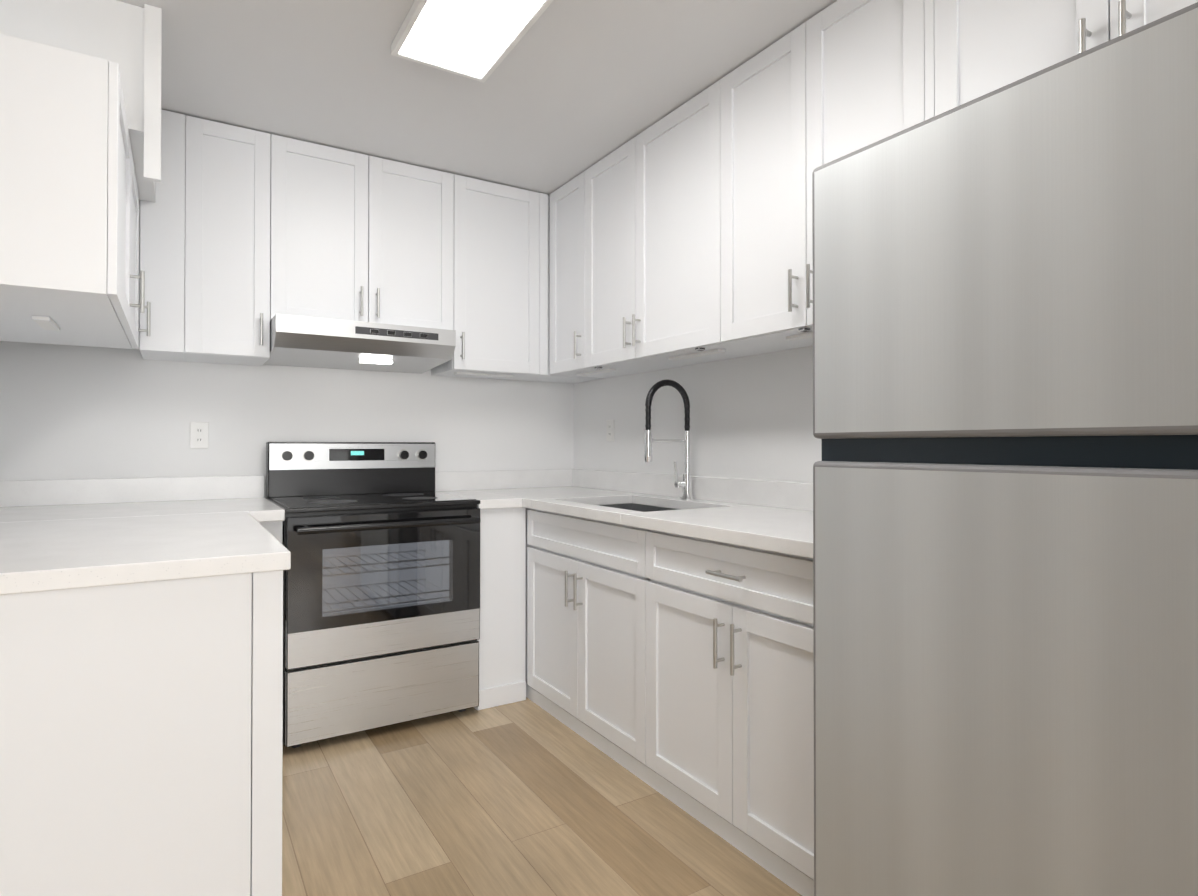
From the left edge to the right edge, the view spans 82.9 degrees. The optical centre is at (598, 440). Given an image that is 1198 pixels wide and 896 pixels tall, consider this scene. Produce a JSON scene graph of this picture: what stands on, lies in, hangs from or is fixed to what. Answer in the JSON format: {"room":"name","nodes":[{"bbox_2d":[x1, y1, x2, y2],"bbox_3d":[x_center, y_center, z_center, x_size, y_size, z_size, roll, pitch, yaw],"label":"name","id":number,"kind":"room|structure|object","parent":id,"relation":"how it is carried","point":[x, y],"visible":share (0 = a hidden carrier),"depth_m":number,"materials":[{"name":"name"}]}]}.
{"room":"kitchen","nodes":[
{"label":"kitchen","id":0,"kind":"room"},
{"bbox_2d":[0,200,573,497],"bbox_3d":[-2.892,-0.057,2.296,6.600,2.440,0.100,0,-1,-32],"label":"wall","id":1,"kind":"structure","parent":0,"point":[75,412],"depth_m":3.02,"materials":[{"name":"white paint"}]},
{"bbox_2d":[190,422,208,447],"bbox_3d":[-1.737,-0.022,2.949,0.070,0.114,0.008,0,-1,-32],"label":"electrical outlet","id":2,"kind":"object","parent":1,"relation":"attached to","point":[199,434],"visible":1,"depth_m":2.95,"materials":[{"name":"white plastic"}]},
{"bbox_2d":[179,113,290,365],"bbox_3d":[-1.547,-0.803,2.877,0.361,0.928,0.338,0,-1,-32],"label":"upper cabinet","id":3,"kind":"object","parent":1,"relation":"attached to","point":[246,235],"depth_m":2.73,"materials":[{"name":"white paint"}]},
{"bbox_2d":[291,138,458,336],"bbox_3d":[-1.110,-0.880,3.149,0.786,0.770,0.338,0,-1,-32],"label":"upper cabinet","id":4,"kind":"object","parent":1,"relation":"attached to","point":[374,239],"depth_m":3.01,"materials":[{"name":"white paint"}]},
{"bbox_2d":[263,314,455,373],"bbox_3d":[-1.086,-0.419,3.064,0.734,0.150,0.502,0,-1,-32],"label":"range hood","id":5,"kind":"object","parent":4,"relation":"attached to","point":[305,341],"visible":1,"depth_m":2.90,"materials":[{"name":"metal"}]},
{"bbox_2d":[431,175,550,380],"bbox_3d":[-0.589,-0.799,3.473,0.561,0.928,0.338,0,-1,-32],"label":"upper cabinet","id":6,"kind":"object","parent":1,"relation":"attached to","point":[504,231],"depth_m":3.36,"materials":[{"name":"white paint"}]},
{"bbox_2d":[540,375,602,382],"bbox_3d":[-0.250,-0.797,3.683,0.450,0.928,0.338,0,-1,-32],"label":"upper cabinet","id":7,"kind":"object","parent":1,"relation":"attached to","point":[554,378],"depth_m":3.71,"materials":[{"name":"white paint"}]},
{"bbox_2d":[117,0,836,195],"bbox_3d":[-0.781,-1.344,-1.092,6.600,0.080,8.100,0,-1,-32],"label":"ceiling","id":8,"kind":"structure","parent":0,"point":[566,91],"depth_m":2.39,"materials":[{"name":"white paint"}]},
{"bbox_2d":[0,0,161,201],"bbox_3d":[-1.712,-1.023,2.159,0.548,0.509,0.699,0,-1,-32],"label":"soffit","id":9,"kind":"structure","parent":8,"relation":"attached to","point":[127,37],"depth_m":1.98,"materials":[{"name":"white paint"}]},
{"bbox_2d":[391,0,552,82],"bbox_3d":[-0.214,-1.264,1.756,0.320,0.034,1.220,0,-1,-32],"label":"ceiling light panel","id":10,"kind":"object","parent":8,"relation":"attached to","point":[477,40],"visible":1,"depth_m":2.08,"materials":[{"name":"white plastic"}]},
{"bbox_2d":[282,697,801,895],"bbox_3d":[-0.781,1.186,-1.111,6.600,0.100,8.100,0,-1,-32],"label":"floor","id":11,"kind":"structure","parent":0,"point":[527,797],"depth_m":2.07,"materials":[{"name":"brown wood"}]},
{"bbox_2d":[0,570,282,895],"bbox_3d":[-1.208,0.723,1.571,0.798,0.868,0.617,0,-1,-32],"label":"base cabinet","id":12,"kind":"object","parent":11,"relation":"on","point":[141,739],"depth_m":1.38,"materials":[{"name":"white paint"}]},
{"bbox_2d":[0,475,290,594],"bbox_3d":[-1.446,0.221,2.082,0.929,0.140,1.783,0,-1,-32],"label":"countertop","id":13,"kind":"structure","parent":12,"relation":"on","point":[67,534],"depth_m":1.86,"materials":[{"name":"stone"}]},
{"bbox_2d":[265,442,480,747],"bbox_3d":[-0.986,0.587,2.947,0.764,1.162,0.748,0,-1,-32],"label":"range","id":14,"kind":"object","parent":11,"relation":"on","point":[381,593],"visible":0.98,"depth_m":2.73,"materials":[{"name":"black metal"}]},
{"bbox_2d":[474,507,529,709],"bbox_3d":[-0.572,0.736,3.250,0.254,0.868,0.712,0,-1,-32],"label":"base cabinet","id":15,"kind":"object","parent":11,"relation":"on","point":[504,641],"depth_m":3.01,"materials":[{"name":"white paint"}]},
{"bbox_2d":[530,509,629,706],"bbox_3d":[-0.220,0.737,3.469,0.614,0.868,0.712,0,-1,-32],"label":"base cabinet","id":16,"kind":"object","parent":11,"relation":"on","point":[580,567],"depth_m":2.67,"materials":[{"name":"white paint"}]},
{"bbox_2d":[630,526,813,895],"bbox_3d":[0.622,0.727,2.112,0.614,0.868,0.900,0,-1,-32],"label":"base cabinet","id":17,"kind":"object","parent":11,"relation":"on","point":[678,670],"depth_m":1.94,"materials":[{"name":"white paint"}]},
{"bbox_2d":[435,469,812,558],"bbox_3d":[0.125,0.226,2.693,0.849,0.140,2.403,0,-1,-32],"label":"countertop","id":18,"kind":"structure","parent":17,"relation":"on","point":[772,516],"depth_m":2.77,"materials":[{"name":"stone"}]},
{"bbox_2d":[599,503,680,511],"bbox_3d":[0.158,0.408,2.822,0.462,0.222,0.732,0,-1,-32],"label":"undermount sink","id":19,"kind":"object","parent":18,"relation":"in","point":[639,507],"visible":0.04,"depth_m":3.17,"materials":[{"name":"metal"}]},
{"bbox_2d":[643,379,693,499],"bbox_3d":[0.300,-0.003,2.913,0.261,0.518,0.060,0,-1,-32],"label":"faucet","id":20,"kind":"object","parent":18,"relation":"on","point":[685,484],"visible":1,"depth_m":2.93,"materials":[{"name":"silver metal"}]},
{"bbox_2d":[812,2,1197,895],"bbox_3d":[0.982,0.278,1.331,0.765,1.754,0.767,0,-1,-32],"label":"refrigerator","id":21,"kind":"object","parent":11,"relation":"on","point":[1006,494],"visible":1,"depth_m":1.10,"materials":[{"name":"grey metal"}]},
{"bbox_2d":[574,346,821,482],"bbox_3d":[2.006,-0.071,0.571,0.100,2.440,8.000,0,-1,-32],"label":"wall","id":22,"kind":"structure","parent":0,"point":[751,416],"depth_m":2.91,"materials":[{"name":"white paint"}]},
{"bbox_2d":[550,178,616,377],"bbox_3d":[-0.001,-0.799,3.389,0.338,0.928,0.415,0,-1,-32],"label":"upper cabinet","id":23,"kind":"object","parent":22,"relation":"attached to","point":[562,199],"depth_m":3.38,"materials":[{"name":"white paint"}]},
{"bbox_2d":[606,420,613,440],"bbox_3d":[0.059,-0.052,3.600,0.008,0.114,0.070,0,-1,-32],"label":"electrical outlet","id":24,"kind":"object","parent":22,"relation":"attached to","point":[609,430],"visible":1,"depth_m":3.60,"materials":[{"name":"white plastic"}]},
{"bbox_2d":[574,146,667,375],"bbox_3d":[0.185,-0.802,3.088,0.338,0.928,0.531,0,-1,-32],"label":"upper cabinet","id":25,"kind":"object","parent":22,"relation":"attached to","point":[598,189],"depth_m":3.09,"materials":[{"name":"white paint"}]},
{"bbox_2d":[622,92,753,367],"bbox_3d":[0.431,-0.805,2.692,0.338,0.928,0.639,0,-1,-32],"label":"upper cabinet","id":26,"kind":"object","parent":22,"relation":"attached to","point":[680,236],"depth_m":2.68,"materials":[{"name":"white paint"}]},
{"bbox_2d":[702,0,957,354],"bbox_3d":[0.778,-0.809,2.135,0.338,0.928,0.912,0,-1,-32],"label":"upper cabinet","id":27,"kind":"object","parent":22,"relation":"attached to","point":[855,75],"depth_m":2.10,"materials":[{"name":"white paint"}]},
{"bbox_2d":[958,0,1065,105],"bbox_3d":[1.102,-0.990,1.614,0.338,0.575,0.438,0,-1,-32],"label":"upper cabinet","id":28,"kind":"object","parent":22,"relation":"attached to","point":[1001,43],"depth_m":1.57,"materials":[{"name":"white paint"}]},
{"bbox_2d":[1066,0,1197,58],"bbox_3d":[1.276,-0.992,1.335,0.338,0.575,0.457,0,-1,-32],"label":"upper cabinet","id":29,"kind":"object","parent":22,"relation":"attached to","point":[1090,24],"depth_m":1.39,"materials":[{"name":"white paint"}]},
{"bbox_3d":[-1.968,-0.060,1.946,0.100,2.440,1.470,0,-1,-32],"label":"wall","id":30,"kind":"structure","parent":0,"visible":0},
{"bbox_2d":[0,34,150,348],"bbox_3d":[-1.629,-0.622,1.982,0.506,0.575,1.087,0,-1,-32],"label":"upper cabinet","id":31,"kind":"object","parent":30,"relation":"attached to","point":[69,235],"visible":1,"depth_m":1.60,"materials":[{"name":"white paint"}]}
]}

